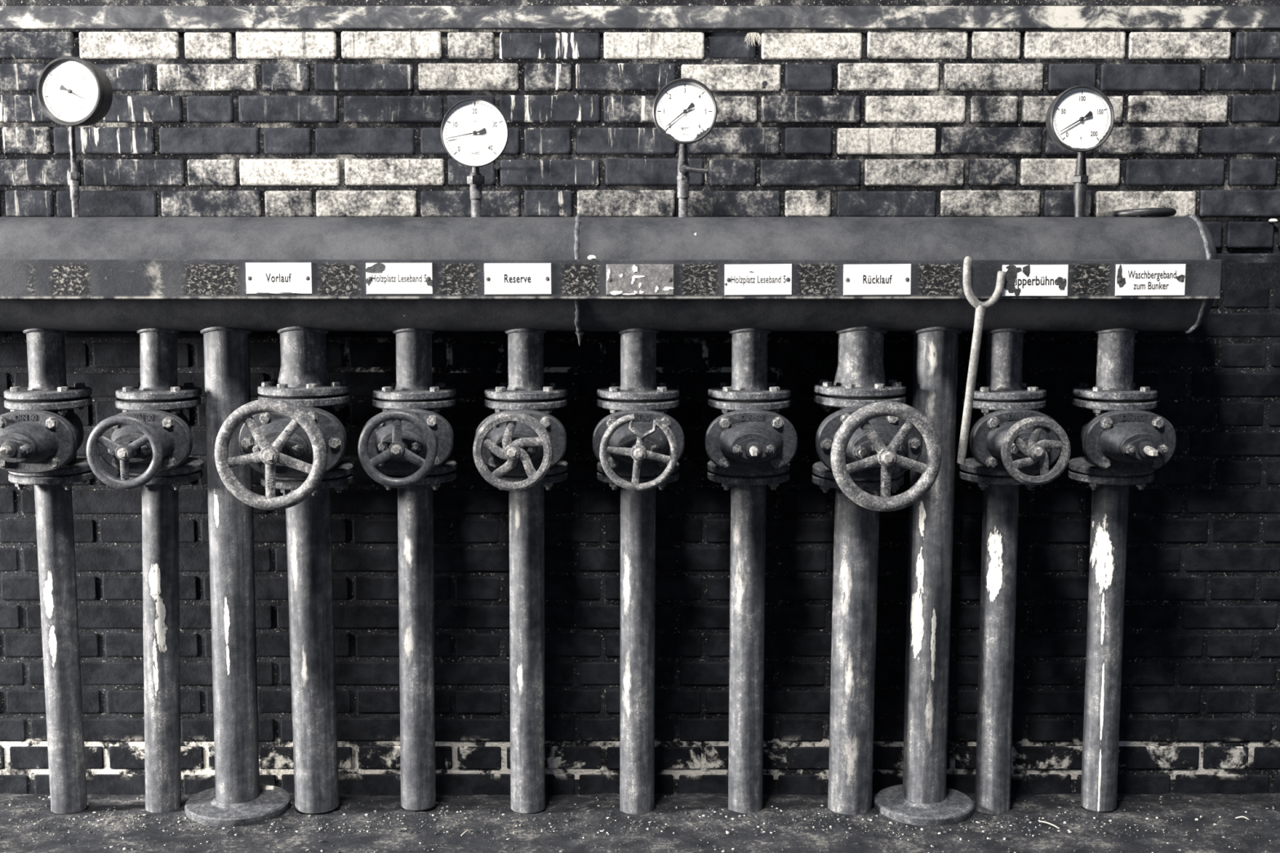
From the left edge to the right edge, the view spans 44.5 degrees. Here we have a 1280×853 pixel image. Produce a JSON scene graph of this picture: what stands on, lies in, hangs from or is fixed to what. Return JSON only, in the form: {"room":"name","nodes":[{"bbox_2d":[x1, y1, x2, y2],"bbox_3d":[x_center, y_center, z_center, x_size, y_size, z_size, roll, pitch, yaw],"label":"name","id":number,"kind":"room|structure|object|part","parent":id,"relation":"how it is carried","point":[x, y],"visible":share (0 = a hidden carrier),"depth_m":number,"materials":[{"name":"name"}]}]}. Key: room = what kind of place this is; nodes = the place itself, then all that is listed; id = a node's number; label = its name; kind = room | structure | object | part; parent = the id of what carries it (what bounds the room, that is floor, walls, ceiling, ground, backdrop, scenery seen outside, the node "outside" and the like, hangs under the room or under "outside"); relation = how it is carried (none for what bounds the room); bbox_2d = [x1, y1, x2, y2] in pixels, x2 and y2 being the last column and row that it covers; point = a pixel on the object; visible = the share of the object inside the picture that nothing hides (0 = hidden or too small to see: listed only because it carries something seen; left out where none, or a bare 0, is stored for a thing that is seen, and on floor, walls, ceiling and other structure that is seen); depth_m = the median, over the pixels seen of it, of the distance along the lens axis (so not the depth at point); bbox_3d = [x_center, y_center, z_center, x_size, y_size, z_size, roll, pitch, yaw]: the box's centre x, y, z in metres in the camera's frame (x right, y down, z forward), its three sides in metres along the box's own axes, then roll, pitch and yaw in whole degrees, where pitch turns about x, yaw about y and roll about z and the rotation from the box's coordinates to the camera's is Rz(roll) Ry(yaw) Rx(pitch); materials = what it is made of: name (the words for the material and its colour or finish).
{"room":"industrial boiler room","nodes":[
{"label":"industrial boiler room","id":0,"kind":"room"},
{"bbox_2d":[0,0,1279,795],"bbox_3d":[0.001,-0.115,4.001,6.832,2.500,0.081,0,7,0],"label":"wall","id":1,"kind":"structure","parent":0,"point":[197,122],"depth_m":3.97,"materials":[{"name":"brick"}]},
{"bbox_2d":[493,163,499,170],"bbox_3d":[-0.354,-0.646,3.889,0.014,0.015,0.050,0,7,0],"label":"nail","id":2,"kind":"object","parent":1,"relation":"attached to","point":[496,166],"visible":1,"depth_m":3.86,"materials":[{"name":"grey metal"}]},
{"bbox_2d":[0,5,1279,29],"bbox_3d":[0.000,-1.012,3.871,6.600,0.054,0.036,0,7,0],"label":"trim","id":3,"kind":"structure","parent":1,"relation":"attached to","point":[11,17],"depth_m":3.85,"materials":[{"name":"grey concrete"}]},
{"bbox_2d":[743,32,761,46],"bbox_3d":[0.278,-0.956,3.855,0.044,0.035,0.017,0,7,0],"label":"tuft","id":4,"kind":"object","parent":1,"relation":"hanging from","point":[753,35],"visible":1,"depth_m":3.85,"materials":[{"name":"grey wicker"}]},
{"bbox_2d":[762,80,768,88],"bbox_3d":[0.307,-0.845,3.865,0.014,0.015,0.050,0,7,0],"label":"nail","id":5,"kind":"object","parent":1,"relation":"attached to","point":[765,83],"visible":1,"depth_m":3.84,"materials":[{"name":"grey metal"}]},
{"bbox_2d":[1220,262,1279,289],"bbox_3d":[1.530,-0.365,3.769,0.547,0.062,0.008,-5,8,-38],"label":"strap","id":6,"kind":"object","parent":1,"relation":"attached to","point":[1233,276],"visible":0.9,"depth_m":3.70,"materials":[{"name":"metal"}]},
{"bbox_2d":[1268,218,1277,222],"bbox_3d":[1.585,-0.516,3.913,0.022,0.009,0.013,0,7,0],"label":"crumb","id":7,"kind":"object","parent":1,"relation":"attached to","point":[1270,220],"visible":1,"depth_m":3.91,"materials":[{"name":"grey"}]},
{"bbox_2d":[0,792,1279,852],"bbox_3d":[0.000,1.353,0.614,6.800,0.046,7.006,0,7,0],"label":"floor","id":8,"kind":"structure","parent":0,"point":[1082,841],"depth_m":3.76,"materials":[{"name":"grey concrete"}]},
{"bbox_2d":[8,470,95,814],"bbox_3d":[-1.432,0.534,3.858,0.200,0.853,0.200,0,7,0],"label":"riser pipe","id":9,"kind":"object","parent":8,"relation":"on","point":[53,496],"visible":0.98,"depth_m":3.82,"materials":[{"name":"metal"}]},
{"bbox_2d":[0,395,92,476],"bbox_3d":[-1.436,0.033,3.704,0.216,0.176,0.390,0,8,2],"label":"valve","id":10,"kind":"object","parent":9,"relation":"on","point":[40,437],"visible":0.95,"depth_m":3.66,"materials":[{"name":"metal"}]},
{"bbox_2d":[116,470,202,813],"bbox_3d":[-1.170,0.541,3.859,0.200,0.868,0.200,0,7,0],"label":"riser pipe","id":11,"kind":"object","parent":8,"relation":"on","point":[160,495],"visible":0.85,"depth_m":3.83,"materials":[{"name":"metal"}]},
{"bbox_2d":[86,396,203,489],"bbox_3d":[-1.166,0.033,3.701,0.216,0.176,0.395,0,8,-1],"label":"valve","id":12,"kind":"object","parent":11,"relation":"on","point":[146,441],"visible":0.97,"depth_m":3.64,"materials":[{"name":"metal"}]},
{"bbox_2d":[184,326,290,827],"bbox_3d":[-1.005,0.357,3.837,0.256,1.216,0.256,0,7,0],"label":"support post","id":13,"kind":"object","parent":8,"relation":"on","point":[237,799],"visible":0.86,"depth_m":3.80,"materials":[{"name":"metal"}]},
{"bbox_2d":[259,785,275,790],"bbox_3d":[-0.964,0.926,3.986,0.078,0.029,0.020,1,7,5],"label":"rod","id":14,"kind":"object","parent":13,"relation":"on","point":[261,787],"visible":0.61,"depth_m":3.98,"materials":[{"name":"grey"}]},
{"bbox_3d":[-0.975,0.924,3.986,0.056,0.025,0.018,0,7,4],"label":"rod","id":15,"kind":"part","parent":14,"relation":"part of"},
{"bbox_2d":[0,213,1217,346],"bbox_3d":[-0.920,-0.352,3.754,4.560,0.314,0.286,0,7,0],"label":"pipe","id":16,"kind":"object","parent":13,"relation":"on","point":[1187,237],"visible":0.73,"depth_m":3.65,"materials":[{"name":"metal"}]},
{"bbox_2d":[4,328,92,400],"bbox_3d":[-1.433,-0.157,3.777,0.200,0.171,0.200,0,7,0],"label":"pipe","id":17,"kind":"object","parent":16,"relation":"attached to","point":[46,348],"visible":0.91,"depth_m":3.74,"materials":[{"name":"metal"}]},
{"bbox_2d":[68,126,79,217],"bbox_3d":[-1.349,-0.610,3.724,0.025,0.226,0.025,0,7,0],"label":"pipe","id":18,"kind":"object","parent":16,"relation":"on","point":[73,175],"visible":0.94,"depth_m":3.72,"materials":[{"name":"metal"}]},
{"bbox_2d":[36,56,112,126],"bbox_3d":[-1.326,-0.785,3.674,0.161,0.161,0.072,1,7,9],"label":"pressure gauge","id":19,"kind":"object","parent":18,"relation":"attached to","point":[72,91],"visible":1,"depth_m":3.65,"materials":[{"name":"black paint"}]},
{"bbox_2d":[115,328,201,400],"bbox_3d":[-1.165,-0.157,3.777,0.200,0.171,0.200,0,7,0],"label":"pipe","id":20,"kind":"object","parent":16,"relation":"attached to","point":[158,347],"visible":0.93,"depth_m":3.74,"materials":[{"name":"metal"}]},
{"bbox_2d":[257,326,351,396],"bbox_3d":[-0.812,-0.164,3.776,0.222,0.166,0.222,0,7,0],"label":"pipe","id":21,"kind":"object","parent":16,"relation":"attached to","point":[304,371],"visible":0.91,"depth_m":3.73,"materials":[{"name":"metal"}]},
{"bbox_2d":[372,328,456,400],"bbox_3d":[-0.547,-0.157,3.777,0.200,0.171,0.200,0,7,0],"label":"pipe","id":22,"kind":"object","parent":16,"relation":"attached to","point":[414,381],"visible":0.9,"depth_m":3.74,"materials":[{"name":"metal"}]},
{"bbox_2d":[466,167,484,217],"bbox_3d":[-0.392,-0.562,3.730,0.041,0.130,0.041,0,7,0],"label":"pipe","id":23,"kind":"object","parent":16,"relation":"on","point":[475,180],"visible":0.91,"depth_m":3.72,"materials":[{"name":"metal"}]},
{"bbox_2d":[440,97,508,167],"bbox_3d":[-0.387,-0.691,3.685,0.159,0.159,0.050,0,7,2],"label":"pressure gauge","id":24,"kind":"object","parent":23,"relation":"attached to","point":[474,131],"visible":1,"depth_m":3.67,"materials":[{"name":"black paint"}]},
{"bbox_2d":[484,328,567,400],"bbox_3d":[-0.276,-0.157,3.777,0.200,0.171,0.200,0,7,0],"label":"pipe","id":25,"kind":"object","parent":16,"relation":"attached to","point":[525,345],"visible":0.93,"depth_m":3.74,"materials":[{"name":"metal"}]},
{"bbox_2d":[0,259,1221,298],"bbox_3d":[-0.937,-0.339,3.595,4.525,0.090,0.058,0,7,0],"label":"rail","id":26,"kind":"object","parent":16,"relation":"attached to","point":[19,278],"visible":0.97,"depth_m":3.57,"materials":[{"name":"metal"}]},
{"bbox_2d":[245,262,311,293],"bbox_3d":[-0.824,-0.338,3.563,0.149,0.070,0.007,0,7,0],"label":"name plate","id":27,"kind":"object","parent":26,"relation":"attached to","point":[261,277],"visible":1,"depth_m":3.56,"materials":[{"name":"white metal"}]},
{"bbox_2d":[365,262,432,293],"bbox_3d":[-0.549,-0.337,3.563,0.151,0.070,0.007,0,7,0],"label":"name plate","id":28,"kind":"object","parent":26,"relation":"attached to","point":[381,277],"visible":1,"depth_m":3.56,"materials":[{"name":"white metal"}]},
{"bbox_2d":[484,262,551,294],"bbox_3d":[-0.279,-0.337,3.563,0.152,0.070,0.007,0,7,0],"label":"name plate","id":29,"kind":"object","parent":26,"relation":"attached to","point":[500,278],"visible":1,"depth_m":3.56,"materials":[{"name":"white metal"}]},
{"bbox_2d":[587,255,595,259],"bbox_3d":[-0.110,-0.387,3.575,0.020,0.010,0.014,0,7,0],"label":"crumb","id":30,"kind":"object","parent":26,"relation":"on","point":[589,257],"visible":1,"depth_m":3.57,"materials":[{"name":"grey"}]},
{"bbox_2d":[606,264,673,294],"bbox_3d":[0.000,-0.335,3.563,0.154,0.070,0.007,0,7,0],"label":"name plate","id":31,"kind":"object","parent":26,"relation":"attached to","point":[621,279],"visible":1,"depth_m":3.56,"materials":[{"name":"metal"}]},
{"bbox_2d":[724,264,791,295],"bbox_3d":[0.270,-0.335,3.563,0.153,0.070,0.007,0,7,0],"label":"name plate","id":32,"kind":"object","parent":26,"relation":"attached to","point":[740,279],"visible":1,"depth_m":3.56,"materials":[{"name":"white metal"}]},
{"bbox_2d":[843,264,911,295],"bbox_3d":[0.541,-0.335,3.563,0.153,0.070,0.007,0,7,0],"label":"name plate","id":33,"kind":"object","parent":26,"relation":"attached to","point":[859,279],"visible":1,"depth_m":3.56,"materials":[{"name":"white metal"}]},
{"bbox_2d":[956,256,1005,463],"bbox_3d":[0.783,-0.150,3.590,0.097,0.480,0.055,0,7,0],"label":"wrench","id":34,"kind":"object","parent":26,"relation":"hanging from","point":[980,307],"visible":1,"depth_m":3.57,"materials":[{"name":"silver metal"}]},
{"bbox_2d":[1001,264,1068,296],"bbox_3d":[0.901,-0.333,3.564,0.150,0.071,0.007,0,7,0],"label":"name plate","id":35,"kind":"object","parent":26,"relation":"attached to","point":[1051,280],"visible":1,"depth_m":3.56,"materials":[{"name":"white metal"}]},
{"bbox_2d":[1115,264,1186,295],"bbox_3d":[1.165,-0.334,3.563,0.158,0.071,0.007,0,7,0],"label":"name plate","id":36,"kind":"object","parent":26,"relation":"attached to","point":[1131,279],"visible":1,"depth_m":3.56,"materials":[{"name":"white metal"}]},
{"bbox_2d":[596,328,679,400],"bbox_3d":[-0.004,-0.157,3.777,0.200,0.171,0.200,0,7,0],"label":"pipe","id":37,"kind":"object","parent":16,"relation":"attached to","point":[637,345],"visible":0.91,"depth_m":3.74,"materials":[{"name":"metal"}]},
{"bbox_2d":[676,143,708,217],"bbox_3d":[0.126,-0.589,3.720,0.075,0.186,0.045,0,7,0],"label":"pipe","id":38,"kind":"object","parent":16,"relation":"on","point":[683,168],"visible":0.96,"depth_m":3.71,"materials":[{"name":"metal"}]},
{"bbox_2d":[652,78,717,144],"bbox_3d":[0.105,-0.741,3.679,0.152,0.152,0.050,0,7,-2],"label":"pressure gauge","id":39,"kind":"object","parent":38,"relation":"attached to","point":[685,110],"visible":1,"depth_m":3.66,"materials":[{"name":"black paint"}]},
{"bbox_3d":[0.135,-0.601,3.705,0.057,0.035,0.015,1,7,5],"label":"cock handle","id":40,"kind":"part","parent":38,"relation":"part of","materials":[{"name":"grey metal"}]},
{"bbox_2d":[707,328,791,400],"bbox_3d":[0.265,-0.157,3.777,0.200,0.171,0.200,0,7,0],"label":"pipe","id":41,"kind":"object","parent":16,"relation":"attached to","point":[749,345],"visible":0.95,"depth_m":3.74,"materials":[{"name":"metal"}]},
{"bbox_2d":[813,326,906,396],"bbox_3d":[0.533,-0.164,3.776,0.222,0.167,0.222,0,7,0],"label":"pipe","id":42,"kind":"object","parent":16,"relation":"attached to","point":[860,372],"visible":0.91,"depth_m":3.73,"materials":[{"name":"metal"}]},
{"bbox_2d":[961,328,1046,400],"bbox_3d":[0.881,-0.157,3.777,0.200,0.172,0.200,0,7,0],"label":"pipe","id":43,"kind":"object","parent":16,"relation":"attached to","point":[1004,351],"visible":0.9,"depth_m":3.74,"materials":[{"name":"metal"}]},
{"bbox_2d":[1072,151,1088,217],"bbox_3d":[1.051,-0.579,3.728,0.040,0.165,0.039,0,7,0],"label":"pipe","id":44,"kind":"object","parent":16,"relation":"on","point":[1080,180],"visible":0.93,"depth_m":3.72,"materials":[{"name":"grey metal"}]},
{"bbox_2d":[1045,84,1114,152],"bbox_3d":[1.034,-0.724,3.681,0.155,0.155,0.050,-1,7,-6],"label":"pressure gauge","id":45,"kind":"object","parent":44,"relation":"attached to","point":[1080,118],"visible":1,"depth_m":3.67,"materials":[{"name":"white glass"}]},
{"bbox_2d":[1071,328,1157,400],"bbox_3d":[1.149,-0.157,3.777,0.200,0.172,0.200,0,7,0],"label":"pipe","id":46,"kind":"object","parent":16,"relation":"attached to","point":[1115,347],"visible":0.91,"depth_m":3.74,"materials":[{"name":"metal"}]},
{"bbox_2d":[1106,207,1176,217],"bbox_3d":[1.215,-0.515,3.786,0.160,0.026,0.161,6,9,43],"label":"handwheel","id":47,"kind":"object","parent":16,"relation":"on","point":[1160,211],"visible":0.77,"depth_m":3.72,"materials":[{"name":"black paint"}]},
{"bbox_2d":[260,473,353,813],"bbox_3d":[-0.811,0.535,3.858,0.222,0.838,0.222,0,7,0],"label":"riser pipe","id":48,"kind":"object","parent":8,"relation":"on","point":[308,522],"visible":0.91,"depth_m":3.81,"materials":[{"name":"metal"}]},
{"bbox_2d":[214,392,353,510],"bbox_3d":[-0.814,0.035,3.675,0.250,0.250,0.469,0,8,1],"label":"valve","id":49,"kind":"object","parent":48,"relation":"on","point":[284,438],"visible":0.99,"depth_m":3.47,"materials":[{"name":"metal"}]},
{"bbox_2d":[383,470,456,811],"bbox_3d":[-0.548,0.529,3.857,0.200,0.843,0.200,0,7,0],"label":"riser pipe","id":50,"kind":"object","parent":8,"relation":"on","point":[415,501],"visible":0.92,"depth_m":3.82,"materials":[{"name":"metal"}]},
{"bbox_2d":[357,396,457,488],"bbox_3d":[-0.547,0.030,3.701,0.216,0.178,0.395,0,7,0],"label":"valve","id":51,"kind":"object","parent":50,"relation":"on","point":[410,438],"visible":1,"depth_m":3.59,"materials":[{"name":"metal"}]},
{"bbox_2d":[460,829,473,835],"bbox_3d":[-0.413,0.968,3.733,0.003,0.008,0.044,5,8,34],"label":"twig","id":52,"kind":"object","parent":8,"relation":"on","point":[463,833],"visible":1,"depth_m":3.73,"materials":[{"name":"grey wood"}]},
{"bbox_2d":[498,471,567,813],"bbox_3d":[-0.277,0.533,3.858,0.200,0.851,0.200,0,7,0],"label":"riser pipe","id":53,"kind":"object","parent":8,"relation":"on","point":[526,507],"visible":0.94,"depth_m":3.82,"materials":[{"name":"metal"}]},
{"bbox_2d":[472,396,567,491],"bbox_3d":[-0.280,0.032,3.701,0.216,0.182,0.395,0,8,2],"label":"valve","id":54,"kind":"object","parent":53,"relation":"on","point":[522,438],"visible":0.98,"depth_m":3.54,"materials":[{"name":"metal"}]},
{"bbox_2d":[596,471,679,813],"bbox_3d":[-0.005,0.541,3.859,0.200,0.868,0.200,0,7,0],"label":"riser pipe","id":55,"kind":"object","parent":8,"relation":"on","point":[637,510],"visible":0.89,"depth_m":3.82,"materials":[{"name":"metal"}]},
{"bbox_2d":[592,397,684,494],"bbox_3d":[-0.004,0.038,3.702,0.216,0.186,0.395,0,8,0],"label":"valve","id":56,"kind":"object","parent":55,"relation":"on","point":[637,439],"visible":0.98,"depth_m":3.62,"materials":[{"name":"metal"}]},
{"bbox_2d":[0,793,1279,852],"bbox_3d":[-0.001,0.979,3.780,3.804,0.042,0.585,0,7,0],"label":"grit","id":57,"kind":"object","parent":8,"relation":"on","point":[615,797],"visible":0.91,"depth_m":3.79,"materials":[{"name":"paint"}]},
{"bbox_2d":[707,471,789,813],"bbox_3d":[0.265,0.534,3.858,0.200,0.855,0.200,0,7,0],"label":"riser pipe","id":58,"kind":"object","parent":8,"relation":"on","point":[748,494],"visible":0.97,"depth_m":3.82,"materials":[{"name":"metal"}]},
{"bbox_2d":[705,396,797,476],"bbox_3d":[0.262,0.033,3.704,0.216,0.176,0.390,0,8,1],"label":"valve","id":59,"kind":"object","parent":58,"relation":"on","point":[750,438],"visible":0.98,"depth_m":3.66,"materials":[{"name":"metal"}]},
{"bbox_2d":[812,473,903,815],"bbox_3d":[0.531,0.542,3.859,0.222,0.851,0.222,0,7,0],"label":"riser pipe","id":60,"kind":"object","parent":8,"relation":"on","point":[856,527],"visible":0.85,"depth_m":3.82,"materials":[{"name":"metal"}]},
{"bbox_2d":[812,393,942,511],"bbox_3d":[0.537,0.036,3.676,0.248,0.248,0.469,0,8,-2],"label":"valve","id":61,"kind":"object","parent":60,"relation":"on","point":[861,438],"visible":1,"depth_m":3.47,"materials":[{"name":"metal"}]},
{"bbox_2d":[874,326,973,826],"bbox_3d":[0.709,0.357,3.837,0.246,1.216,0.246,0,7,0],"label":"support post","id":62,"kind":"object","parent":8,"relation":"on","point":[923,798],"visible":0.92,"depth_m":3.80,"materials":[{"name":"metal"}]},
{"bbox_2d":[959,470,1039,814],"bbox_3d":[0.881,0.535,3.858,0.200,0.856,0.200,0,7,0],"label":"riser pipe","id":63,"kind":"object","parent":8,"relation":"on","point":[999,540],"visible":0.93,"depth_m":3.82,"materials":[{"name":"metal"}]},
{"bbox_2d":[959,396,1070,484],"bbox_3d":[0.886,0.032,3.701,0.216,0.176,0.395,0,8,-3],"label":"valve","id":64,"kind":"object","parent":63,"relation":"on","point":[1008,438],"visible":0.98,"depth_m":3.64,"materials":[{"name":"metal"}]},
{"bbox_2d":[1039,821,1058,828],"bbox_3d":[0.992,0.965,3.789,0.003,0.009,0.064,-4,8,-32],"label":"twig","id":65,"kind":"object","parent":8,"relation":"on","point":[1039,821],"visible":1,"depth_m":3.79,"materials":[{"name":"white wood"}]},
{"bbox_2d":[1068,469,1154,812],"bbox_3d":[1.148,0.530,3.858,0.200,0.847,0.200,0,7,0],"label":"riser pipe","id":66,"kind":"object","parent":8,"relation":"on","point":[1110,495],"visible":0.97,"depth_m":3.82,"materials":[{"name":"metal"}]},
{"bbox_2d":[1068,395,1176,476],"bbox_3d":[1.152,0.033,3.704,0.216,0.176,0.390,0,8,-2],"label":"valve","id":67,"kind":"object","parent":66,"relation":"on","point":[1119,437],"visible":0.96,"depth_m":3.66,"materials":[{"name":"metal"}]}
]}

